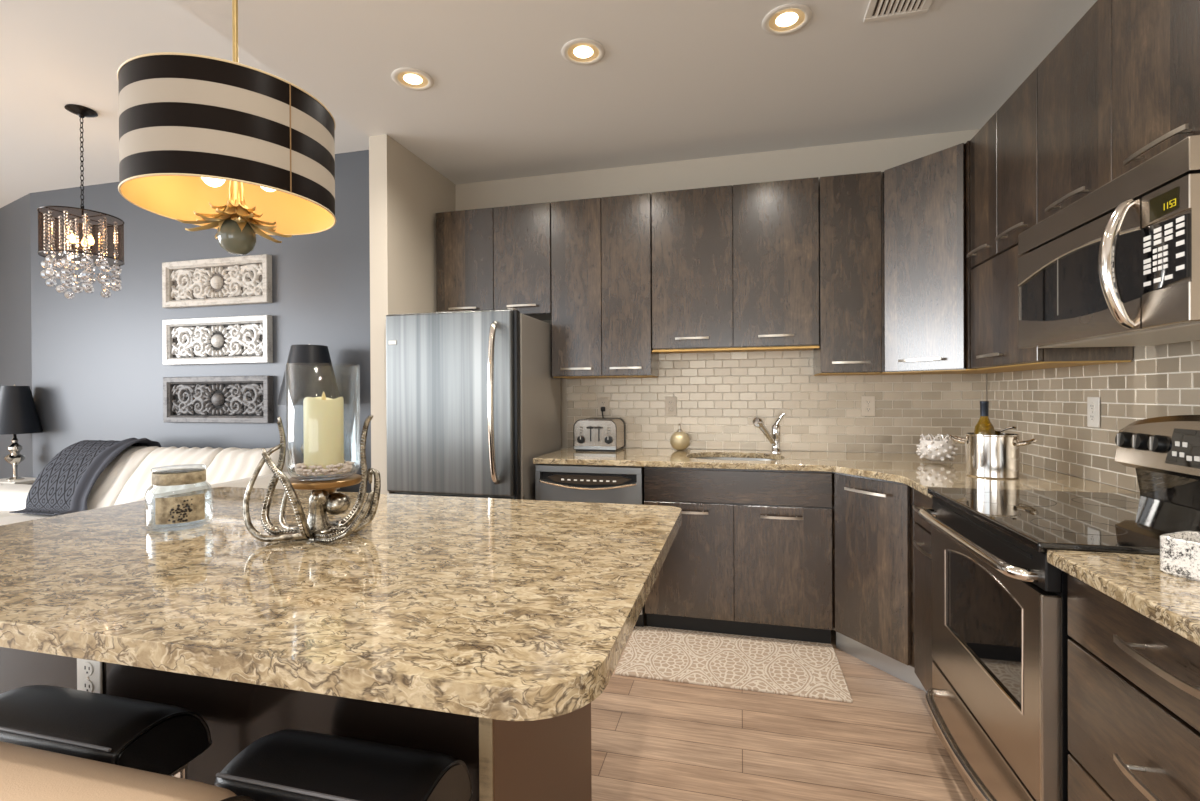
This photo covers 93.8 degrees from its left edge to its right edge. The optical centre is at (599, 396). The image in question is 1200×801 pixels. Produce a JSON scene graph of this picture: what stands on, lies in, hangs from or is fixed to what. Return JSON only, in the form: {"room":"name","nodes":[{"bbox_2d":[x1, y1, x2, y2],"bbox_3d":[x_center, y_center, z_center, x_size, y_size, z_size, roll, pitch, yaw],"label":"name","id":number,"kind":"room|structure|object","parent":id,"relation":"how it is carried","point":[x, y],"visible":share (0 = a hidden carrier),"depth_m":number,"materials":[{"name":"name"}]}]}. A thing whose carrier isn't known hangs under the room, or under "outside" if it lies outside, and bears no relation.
{"room":"kitchen","nodes":[
{"label":"kitchen","id":0,"kind":"room"},
{"bbox_2d":[0,150,370,492],"bbox_3d":[-4.292,-0.290,4.984,6.755,3.110,0.571,0,0,20],"label":"wall","id":1,"kind":"structure","parent":0,"point":[93,368],"depth_m":4.63,"materials":[{"name":"grey paint"}]},
{"bbox_2d":[162,254,271,308],"bbox_3d":[-3.025,-0.900,4.417,1.024,0.364,0.050,0,0,14],"label":"carved panel","id":2,"kind":"object","parent":1,"relation":"attached to","point":[240,280],"visible":1,"depth_m":4.41,"materials":[{"name":"white wood"}]},
{"bbox_2d":[162,315,272,364],"bbox_3d":[-3.022,-0.439,4.419,1.024,0.364,0.050,0,0,14],"label":"carved panel","id":3,"kind":"object","parent":1,"relation":"attached to","point":[234,339],"visible":1,"depth_m":4.41,"materials":[{"name":"white wood"}]},
{"bbox_2d":[163,376,272,422],"bbox_3d":[-3.019,0.024,4.421,1.024,0.364,0.050,0,0,14],"label":"carved panel","id":4,"kind":"object","parent":1,"relation":"attached to","point":[213,399],"visible":1,"depth_m":4.41,"materials":[{"name":"grey wood"}]},
{"bbox_2d":[369,134,455,493],"bbox_3d":[-1.146,-0.116,3.621,0.115,2.738,0.888,0,0,14],"label":"wall","id":5,"kind":"structure","parent":0,"point":[406,194],"depth_m":3.25,"materials":[{"name":"beige paint"}]},
{"bbox_2d":[0,0,1096,207],"bbox_3d":[-3.330,-1.690,1.548,10.200,0.452,8.000,0,0,14],"label":"ceiling","id":6,"kind":"structure","parent":0,"point":[674,80],"depth_m":2.67,"materials":[{"name":"white paint"}]},
{"bbox_2d":[37,104,124,298],"bbox_3d":[-3.246,-1.204,3.519,0.404,1.182,0.404,0,0,-31],"label":"chandelier","id":7,"kind":"object","parent":6,"relation":"hanging from","point":[80,246],"visible":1,"depth_m":3.47,"materials":[{"name":"clear glass"}]},
{"bbox_2d":[117,0,335,254],"bbox_3d":[-0.944,-0.923,1.452,0.467,1.107,0.467,0,0,1],"label":"pendant lamp","id":8,"kind":"object","parent":6,"relation":"hanging from","point":[241,151],"visible":1,"depth_m":1.29,"materials":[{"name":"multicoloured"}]},
{"bbox_2d":[391,68,433,90],"bbox_3d":[-0.873,-1.477,2.619,0.188,0.009,0.188,0,0,14],"label":"recessed light","id":9,"kind":"object","parent":6,"relation":"in","point":[404,77],"visible":1,"depth_m":2.61,"materials":[{"name":"white plastic"}]},
{"bbox_2d":[562,38,604,64],"bbox_3d":[-0.072,-1.481,2.418,0.188,0.009,0.188,0,0,14],"label":"recessed light","id":10,"kind":"object","parent":6,"relation":"in","point":[590,51],"visible":1,"depth_m":2.41,"materials":[{"name":"white plastic"}]},
{"bbox_2d":[762,3,811,34],"bbox_3d":[0.737,-1.484,2.215,0.188,0.009,0.188,0,0,14],"label":"recessed light","id":11,"kind":"object","parent":6,"relation":"in","point":[785,19],"visible":1,"depth_m":2.21,"materials":[{"name":"white plastic"}]},
{"bbox_2d":[863,0,932,21],"bbox_3d":[1.116,-1.485,2.047,0.230,0.010,0.310,0,0,14],"label":"ceiling vent","id":12,"kind":"object","parent":6,"relation":"in","point":[876,10],"visible":1,"depth_m":2.15,"materials":[{"name":"white plastic"}]},
{"bbox_2d":[574,446,615,449],"bbox_3d":[-0.032,0.312,3.410,0.262,0.020,0.004,0,0,14],"label":"tray","id":13,"kind":"object","parent":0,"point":[575,447],"depth_m":3.41,"materials":[{"name":"silver metal"}]},
{"bbox_2d":[455,129,987,453],"bbox_3d":[0.637,-0.156,3.586,3.391,2.800,0.128,0,0,14],"label":"wall","id":14,"kind":"structure","parent":0,"point":[719,395],"depth_m":3.44,"materials":[{"name":"tile"}]},
{"bbox_2d":[436,202,551,320],"bbox_3d":[-0.648,-0.849,3.657,0.778,0.679,0.350,0,0,14],"label":"upper cabinet","id":15,"kind":"object","parent":14,"relation":"attached to","point":[496,258],"visible":0.88,"depth_m":3.52,"materials":[{"name":"brown wood"}]},
{"bbox_2d":[598,397,608,414],"bbox_3d":[0.023,0.062,3.671,0.074,0.118,0.009,0,0,14],"label":"wall outlet","id":16,"kind":"object","parent":14,"relation":"attached to","point":[602,401],"visible":1,"depth_m":3.67,"materials":[{"name":"beige plastic"}]},
{"bbox_2d":[551,193,658,378],"bbox_3d":[0.033,-0.655,3.487,0.613,1.073,0.350,0,0,14],"label":"upper cabinet","id":17,"kind":"object","parent":14,"relation":"attached to","point":[601,248],"visible":0.99,"depth_m":3.35,"materials":[{"name":"brown wood"}]},
{"bbox_2d":[665,397,676,414],"bbox_3d":[0.450,0.060,3.564,0.074,0.118,0.009,0,0,14],"label":"wall outlet","id":18,"kind":"object","parent":14,"relation":"attached to","point":[670,402],"visible":1,"depth_m":3.56,"materials":[{"name":"beige plastic"}]},
{"bbox_2d":[651,177,818,353],"bbox_3d":[0.781,-0.729,3.299,0.920,0.932,0.350,0,0,14],"label":"upper cabinet","id":19,"kind":"object","parent":14,"relation":"attached to","point":[735,268],"visible":1,"depth_m":3.16,"materials":[{"name":"brown wood"}]},
{"bbox_2d":[813,171,881,375],"bbox_3d":[1.380,-0.661,3.149,0.306,1.073,0.350,0,0,14],"label":"upper cabinet","id":20,"kind":"object","parent":14,"relation":"attached to","point":[850,254],"visible":0.98,"depth_m":3.02,"materials":[{"name":"brown wood"}]},
{"bbox_2d":[861,396,874,415],"bbox_3d":[1.569,0.055,3.283,0.074,0.118,0.009,0,0,14],"label":"wall outlet","id":21,"kind":"object","parent":14,"relation":"attached to","point":[867,402],"visible":1,"depth_m":3.28,"materials":[{"name":"beige plastic"}]},
{"bbox_2d":[591,611,974,800],"bbox_3d":[-3.278,1.324,1.500,10.100,0.100,7.900,0,0,14],"label":"floor","id":22,"kind":"structure","parent":0,"point":[652,739],"depth_m":2.02,"materials":[{"name":"brown wood"}]},
{"bbox_2d":[0,477,35,483],"bbox_3d":[-5.005,0.990,4.813,0.380,0.558,0.240,0,0,14],"label":"side table","id":23,"kind":"object","parent":22,"relation":"on","point":[28,480],"visible":0.25,"depth_m":4.75,"materials":[{"name":"beige paint"}]},
{"bbox_2d":[0,385,42,480],"bbox_3d":[-5.010,0.304,4.806,0.344,0.814,0.344,0,0,14],"label":"table lamp","id":24,"kind":"object","parent":23,"relation":"on","point":[18,411],"visible":1,"depth_m":4.75,"materials":[{"name":"black fabric"}]},
{"bbox_2d":[0,685,211,778],"bbox_3d":[-1.036,0.935,1.125,0.435,0.656,0.211,0,0,14],"label":"bar stool","id":25,"kind":"object","parent":22,"relation":"on","point":[158,738],"visible":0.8,"depth_m":1.07,"materials":[{"name":"black leather"}]},
{"bbox_2d":[0,741,254,800],"bbox_3d":[-0.865,0.908,0.842,0.705,0.712,0.211,0,0,14],"label":"bar stool","id":26,"kind":"object","parent":22,"relation":"on","point":[26,773],"visible":1,"depth_m":0.81,"materials":[{"name":"beige leather"}]},
{"bbox_2d":[0,446,303,525],"bbox_3d":[-3.738,0.788,3.770,3.516,0.837,1.252,0,0,14],"label":"sofa","id":27,"kind":"object","parent":22,"relation":"on","point":[127,479],"visible":0.14,"depth_m":3.94,"materials":[{"name":"white leather"}]},
{"bbox_2d":[0,510,19,517],"bbox_3d":[-4.866,0.923,3.856,1.286,0.188,0.868,0,0,14],"label":"seat cushion","id":28,"kind":"object","parent":27,"relation":"on","point":[3,513],"depth_m":4.02,"materials":[{"name":"white leather"}]},
{"bbox_2d":[0,514,56,525],"bbox_3d":[-3.734,0.918,3.571,1.016,0.188,0.865,0,0,14],"label":"seat cushion","id":29,"kind":"object","parent":27,"relation":"on","point":[22,517],"depth_m":3.81,"materials":[{"name":"white fabric"}]},
{"bbox_2d":[9,438,160,515],"bbox_3d":[-3.763,0.560,4.135,0.669,0.499,0.651,0,0,14],"label":"throw blanket","id":30,"kind":"object","parent":27,"relation":"on","point":[64,485],"visible":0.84,"depth_m":4.03,"materials":[{"name":"grey fabric"}]},
{"bbox_2d":[87,446,158,509],"bbox_3d":[-3.699,0.620,4.149,0.760,0.490,0.494,0,0,14],"label":"cushion","id":31,"kind":"object","parent":27,"relation":"on","point":[108,486],"depth_m":4.01,"materials":[{"name":"white fabric"}]},
{"bbox_2d":[114,446,222,504],"bbox_3d":[-3.035,0.615,3.981,0.590,0.494,0.496,0,0,14],"label":"cushion","id":32,"kind":"object","parent":27,"relation":"on","point":[138,482],"depth_m":3.97,"materials":[{"name":"white fabric"}]},
{"bbox_2d":[195,447,292,486],"bbox_3d":[-2.482,0.611,3.843,0.530,0.497,0.495,0,0,14],"label":"cushion","id":33,"kind":"object","parent":27,"relation":"on","point":[232,463],"depth_m":3.86,"materials":[{"name":"white fabric"}]},
{"bbox_2d":[0,647,591,800],"bbox_3d":[-0.816,0.824,1.561,1.450,0.873,0.698,0,0,14],"label":"kitchen island","id":34,"kind":"object","parent":22,"relation":"on","point":[549,759],"visible":0.13,"depth_m":1.20,"materials":[{"name":"brown wood"}]},
{"bbox_2d":[77,658,102,693],"bbox_3d":[-1.180,0.649,1.296,0.074,0.118,0.009,0,0,14],"label":"wall outlet","id":35,"kind":"object","parent":34,"relation":"attached to","point":[89,672],"visible":0.69,"depth_m":1.29,"materials":[{"name":"white plastic"}]},
{"bbox_2d":[82,662,93,675],"bbox_3d":[-1.181,0.628,1.294,0.033,0.033,0.002,0,0,14],"label":"socket","id":36,"kind":"object","parent":35,"relation":"attached to","point":[87,667],"depth_m":1.29,"materials":[{"name":"white plastic"}]},
{"bbox_2d":[82,679,93,691],"bbox_3d":[-1.181,0.669,1.294,0.033,0.033,0.002,0,0,14],"label":"socket","id":37,"kind":"object","parent":35,"relation":"attached to","point":[87,684],"depth_m":1.29,"materials":[{"name":"white plastic"}]},
{"bbox_2d":[0,487,681,720],"bbox_3d":[-0.743,0.367,1.407,1.781,0.040,1.127,0,0,14],"label":"island countertop","id":38,"kind":"structure","parent":34,"relation":"on","point":[490,608],"depth_m":0.98,"materials":[{"name":"stone"}]},
{"bbox_2d":[145,464,212,531],"bbox_3d":[-1.127,0.268,1.506,0.148,0.160,0.147,0,0,14],"label":"glass jar","id":39,"kind":"object","parent":38,"relation":"on","point":[172,511],"visible":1,"depth_m":1.46,"materials":[{"name":"grey"}]},
{"bbox_2d":[243,415,380,542],"bbox_3d":[-0.710,0.199,1.397,0.303,0.296,0.250,0,0,-32],"label":"stand","id":40,"kind":"object","parent":38,"relation":"on","point":[317,527],"visible":0.99,"depth_m":1.36,"materials":[{"name":"grey metal"}]},
{"bbox_2d":[285,364,359,480],"bbox_3d":[-0.689,0.061,1.400,0.166,0.281,0.166,0,0,14],"label":"glass","id":41,"kind":"object","parent":40,"relation":"on","point":[329,478],"visible":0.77,"depth_m":1.36,"materials":[{"name":"grey"}]},
{"bbox_2d":[290,460,354,475],"bbox_3d":[-0.690,0.177,1.403,0.139,0.029,0.135,0,0,14],"label":"shells","id":42,"kind":"object","parent":41,"relation":"in","point":[299,468],"visible":0.9,"depth_m":1.35,"materials":[{"name":"beige"}]},
{"bbox_2d":[303,391,343,475],"bbox_3d":[-0.689,0.089,1.400,0.090,0.205,0.090,0,0,14],"label":"candle","id":43,"kind":"object","parent":41,"relation":"in","point":[323,417],"visible":0.84,"depth_m":1.36,"materials":[{"name":"beige wax"}]},
{"bbox_2d":[214,729,471,800],"bbox_3d":[-0.437,0.936,0.975,0.380,0.650,0.211,0,0,14],"label":"bar stool","id":44,"kind":"object","parent":22,"relation":"on","point":[288,764],"visible":0.98,"depth_m":0.93,"materials":[{"name":"black leather"}]},
{"bbox_2d":[386,308,560,499],"bbox_3d":[-0.736,0.379,3.364,0.788,1.706,0.836,0,0,14],"label":"refrigerator","id":45,"kind":"object","parent":22,"relation":"on","point":[473,397],"visible":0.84,"depth_m":3.05,"materials":[{"name":"grey metal"}]},
{"bbox_2d":[535,464,644,627],"bbox_3d":[0.007,0.809,3.306,0.590,0.880,0.632,0,0,14],"label":"dishwasher","id":46,"kind":"object","parent":22,"relation":"on","point":[553,482],"visible":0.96,"depth_m":3.01,"materials":[{"name":"grey metal"}]},
{"bbox_2d":[615,626,852,702],"bbox_3d":[0.611,1.242,2.660,0.993,0.013,0.534,0,0,14],"label":"rug","id":47,"kind":"object","parent":22,"relation":"on","point":[741,662],"visible":1,"depth_m":2.61,"materials":[{"name":"beige fabric"}]},
{"bbox_2d":[644,467,832,643],"bbox_3d":[0.754,0.804,3.131,0.928,0.883,0.668,0,0,14],"label":"base cabinet","id":48,"kind":"object","parent":22,"relation":"on","point":[750,553],"visible":0.91,"depth_m":2.83,"materials":[{"name":"brown wood"}]},
{"bbox_2d":[831,472,925,691],"bbox_3d":[1.605,0.801,2.761,0.897,0.883,1.001,0,0,14],"label":"base cabinet","id":49,"kind":"object","parent":22,"relation":"on","point":[873,521],"visible":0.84,"depth_m":2.52,"materials":[{"name":"brown wood"}]},
{"bbox_2d":[533,447,1139,497],"bbox_3d":[0.818,0.347,2.786,2.438,0.030,1.342,0,0,14],"label":"countertop","id":50,"kind":"structure","parent":49,"relation":"on","point":[909,469],"depth_m":2.78,"materials":[{"name":"stone"}]},
{"bbox_2d":[573,407,624,451],"bbox_3d":[-0.002,0.201,3.531,0.274,0.266,0.291,0,0,14],"label":"toaster","id":51,"kind":"object","parent":50,"relation":"on","point":[602,434],"visible":1,"depth_m":3.42,"materials":[{"name":"silver metal"}]},
{"bbox_2d":[670,424,689,450],"bbox_3d":[0.491,0.247,3.446,0.121,0.168,0.121,0,0,14],"label":"soap bottle","id":52,"kind":"object","parent":50,"relation":"on","point":[679,440],"visible":1,"depth_m":3.40,"materials":[{"name":"gold metal"}]},
{"bbox_2d":[696,457,774,460],"bbox_3d":[0.750,0.444,3.124,0.560,0.164,0.436,0,0,14],"label":"sink","id":53,"kind":"object","parent":50,"relation":"in","point":[710,458],"visible":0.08,"depth_m":3.31,"materials":[{"name":"silver metal"}]},
{"bbox_2d":[753,413,784,452],"bbox_3d":[0.984,0.212,3.238,0.101,0.236,0.261,0,0,45],"label":"faucet","id":54,"kind":"object","parent":50,"relation":"on","point":[773,438],"visible":1,"depth_m":3.29,"materials":[{"name":"silver metal"}]},
{"bbox_2d":[916,434,957,460],"bbox_3d":[1.675,0.254,2.800,0.179,0.129,0.180,0,0,14],"label":"decorative bowl","id":55,"kind":"object","parent":50,"relation":"on","point":[935,449],"visible":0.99,"depth_m":2.74,"materials":[{"name":"white ceramic"}]},
{"bbox_2d":[949,432,1038,478],"bbox_3d":[1.627,0.242,2.330,0.284,0.175,0.195,0,0,14],"label":"stockpot","id":56,"kind":"object","parent":50,"relation":"on","point":[987,456],"visible":0.95,"depth_m":2.26,"materials":[{"name":"silver metal"}]},
{"bbox_2d":[974,401,994,434],"bbox_3d":[1.593,0.171,2.326,0.073,0.304,0.073,0,0,14],"label":"wine bottle","id":57,"kind":"object","parent":56,"relation":"in","point":[983,426],"visible":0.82,"depth_m":2.31,"materials":[{"name":"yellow glass"}]},
{"bbox_2d":[995,426,1015,434],"bbox_3d":[1.670,0.223,2.356,0.125,0.200,0.022,0,0,41],"label":"corkscrew","id":58,"kind":"object","parent":56,"relation":"in","point":[1011,427],"visible":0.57,"depth_m":2.34,"materials":[{"name":"silver metal"}]},
{"bbox_2d":[913,489,933,690],"bbox_3d":[1.539,0.804,2.087,0.658,0.883,0.330,0,0,14],"label":"base cabinet","id":59,"kind":"object","parent":22,"relation":"on","point":[923,659],"visible":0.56,"depth_m":2.20,"materials":[{"name":"brown wood"}]},
{"bbox_2d":[918,415,1199,800],"bbox_3d":[1.373,0.650,1.555,0.738,1.198,0.774,0,0,14],"label":"range","id":60,"kind":"object","parent":22,"relation":"on","point":[997,699],"visible":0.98,"depth_m":1.53,"materials":[{"name":"silver metal"}]},
{"bbox_2d":[928,487,1199,554],"bbox_3d":[1.370,0.335,1.554,0.612,0.024,0.774,0,0,14],"label":"cooktop","id":61,"kind":"object","parent":60,"relation":"in","point":[1038,521],"depth_m":1.52,"materials":[{"name":"grey"}]},
{"bbox_2d":[1068,574,1199,800],"bbox_3d":[1.232,0.811,0.864,0.658,0.883,0.610,0,0,14],"label":"base cabinet","id":62,"kind":"object","parent":22,"relation":"on","point":[1134,681],"visible":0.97,"depth_m":1.03,"materials":[{"name":"brown wood"}]},
{"bbox_2d":[1047,550,1199,645],"bbox_3d":[1.242,0.353,0.859,0.678,0.030,0.626,0,0,14],"label":"countertop","id":63,"kind":"structure","parent":62,"relation":"on","point":[1136,581],"depth_m":1.02,"materials":[{"name":"stone"}]},
{"bbox_2d":[1160,531,1199,580],"bbox_3d":[1.161,0.302,1.005,0.112,0.071,0.210,0,0,-20],"label":"box","id":64,"kind":"object","parent":63,"relation":"on","point":[1179,551],"visible":1,"depth_m":1.05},
{"bbox_3d":[-2.019,0.947,3.976,0.260,0.620,0.200,0,0,14],"label":"side table","id":65,"kind":"object","parent":22,"relation":"on","visible":0},
{"bbox_2d":[277,344,339,454],"bbox_3d":[-2.050,0.133,3.969,0.410,1.007,0.410,0,0,14],"label":"table lamp","id":66,"kind":"object","parent":65,"relation":"on","point":[309,368],"visible":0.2,"depth_m":3.84,"materials":[{"name":"silver metal"}]},
{"bbox_2d":[987,340,1199,492],"bbox_3d":[1.403,-0.144,-0.148,0.128,2.800,6.998,0,0,14],"label":"wall","id":67,"kind":"structure","parent":0,"point":[1049,405],"depth_m":2.20,"materials":[{"name":"tile"}]},
{"bbox_2d":[872,141,1036,374],"bbox_3d":[1.794,-0.662,2.917,0.599,1.073,0.595,0,0,14],"label":"upper cabinet","id":68,"kind":"object","parent":67,"relation":"attached to","point":[926,200],"visible":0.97,"depth_m":2.79,"materials":[{"name":"brown wood"}]},
{"bbox_2d":[967,67,1132,369],"bbox_3d":[1.776,-0.659,2.295,0.326,1.073,0.606,0,0,14],"label":"upper cabinet","id":69,"kind":"object","parent":67,"relation":"attached to","point":[1004,152],"visible":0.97,"depth_m":2.29,"materials":[{"name":"brown wood"}]},
{"bbox_2d":[1087,397,1099,427],"bbox_3d":[1.918,0.060,2.183,0.009,0.118,0.074,0,0,14],"label":"wall outlet","id":70,"kind":"object","parent":67,"relation":"attached to","point":[1093,403],"visible":1,"depth_m":2.17,"materials":[{"name":"white plastic"}]},
{"bbox_2d":[1090,403,1094,410],"bbox_3d":[1.915,0.040,2.184,0.002,0.033,0.033,0,0,14],"label":"socket","id":71,"kind":"object","parent":70,"relation":"attached to","point":[1092,405],"depth_m":2.18,"materials":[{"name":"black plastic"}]},
{"bbox_2d":[1090,413,1094,420],"bbox_3d":[1.916,0.081,2.184,0.002,0.033,0.033,0,0,14],"label":"socket","id":72,"kind":"object","parent":70,"relation":"attached to","point":[1092,415],"depth_m":2.18,"materials":[{"name":"white plastic"}]},
{"bbox_2d":[1037,0,1199,222],"bbox_3d":[1.595,-0.885,1.574,0.326,0.614,0.870,0,0,14],"label":"upper cabinet","id":73,"kind":"object","parent":67,"relation":"attached to","point":[1121,88],"visible":0.91,"depth_m":1.60,"materials":[{"name":"brown wood"}]},
{"bbox_2d":[1018,135,1199,348],"bbox_3d":[1.522,-0.365,1.546,0.461,0.402,0.772,0,0,14],"label":"microwave","id":74,"kind":"object","parent":73,"relation":"attached to","point":[1118,265],"visible":1,"depth_m":1.40,"materials":[{"name":"silver metal"}]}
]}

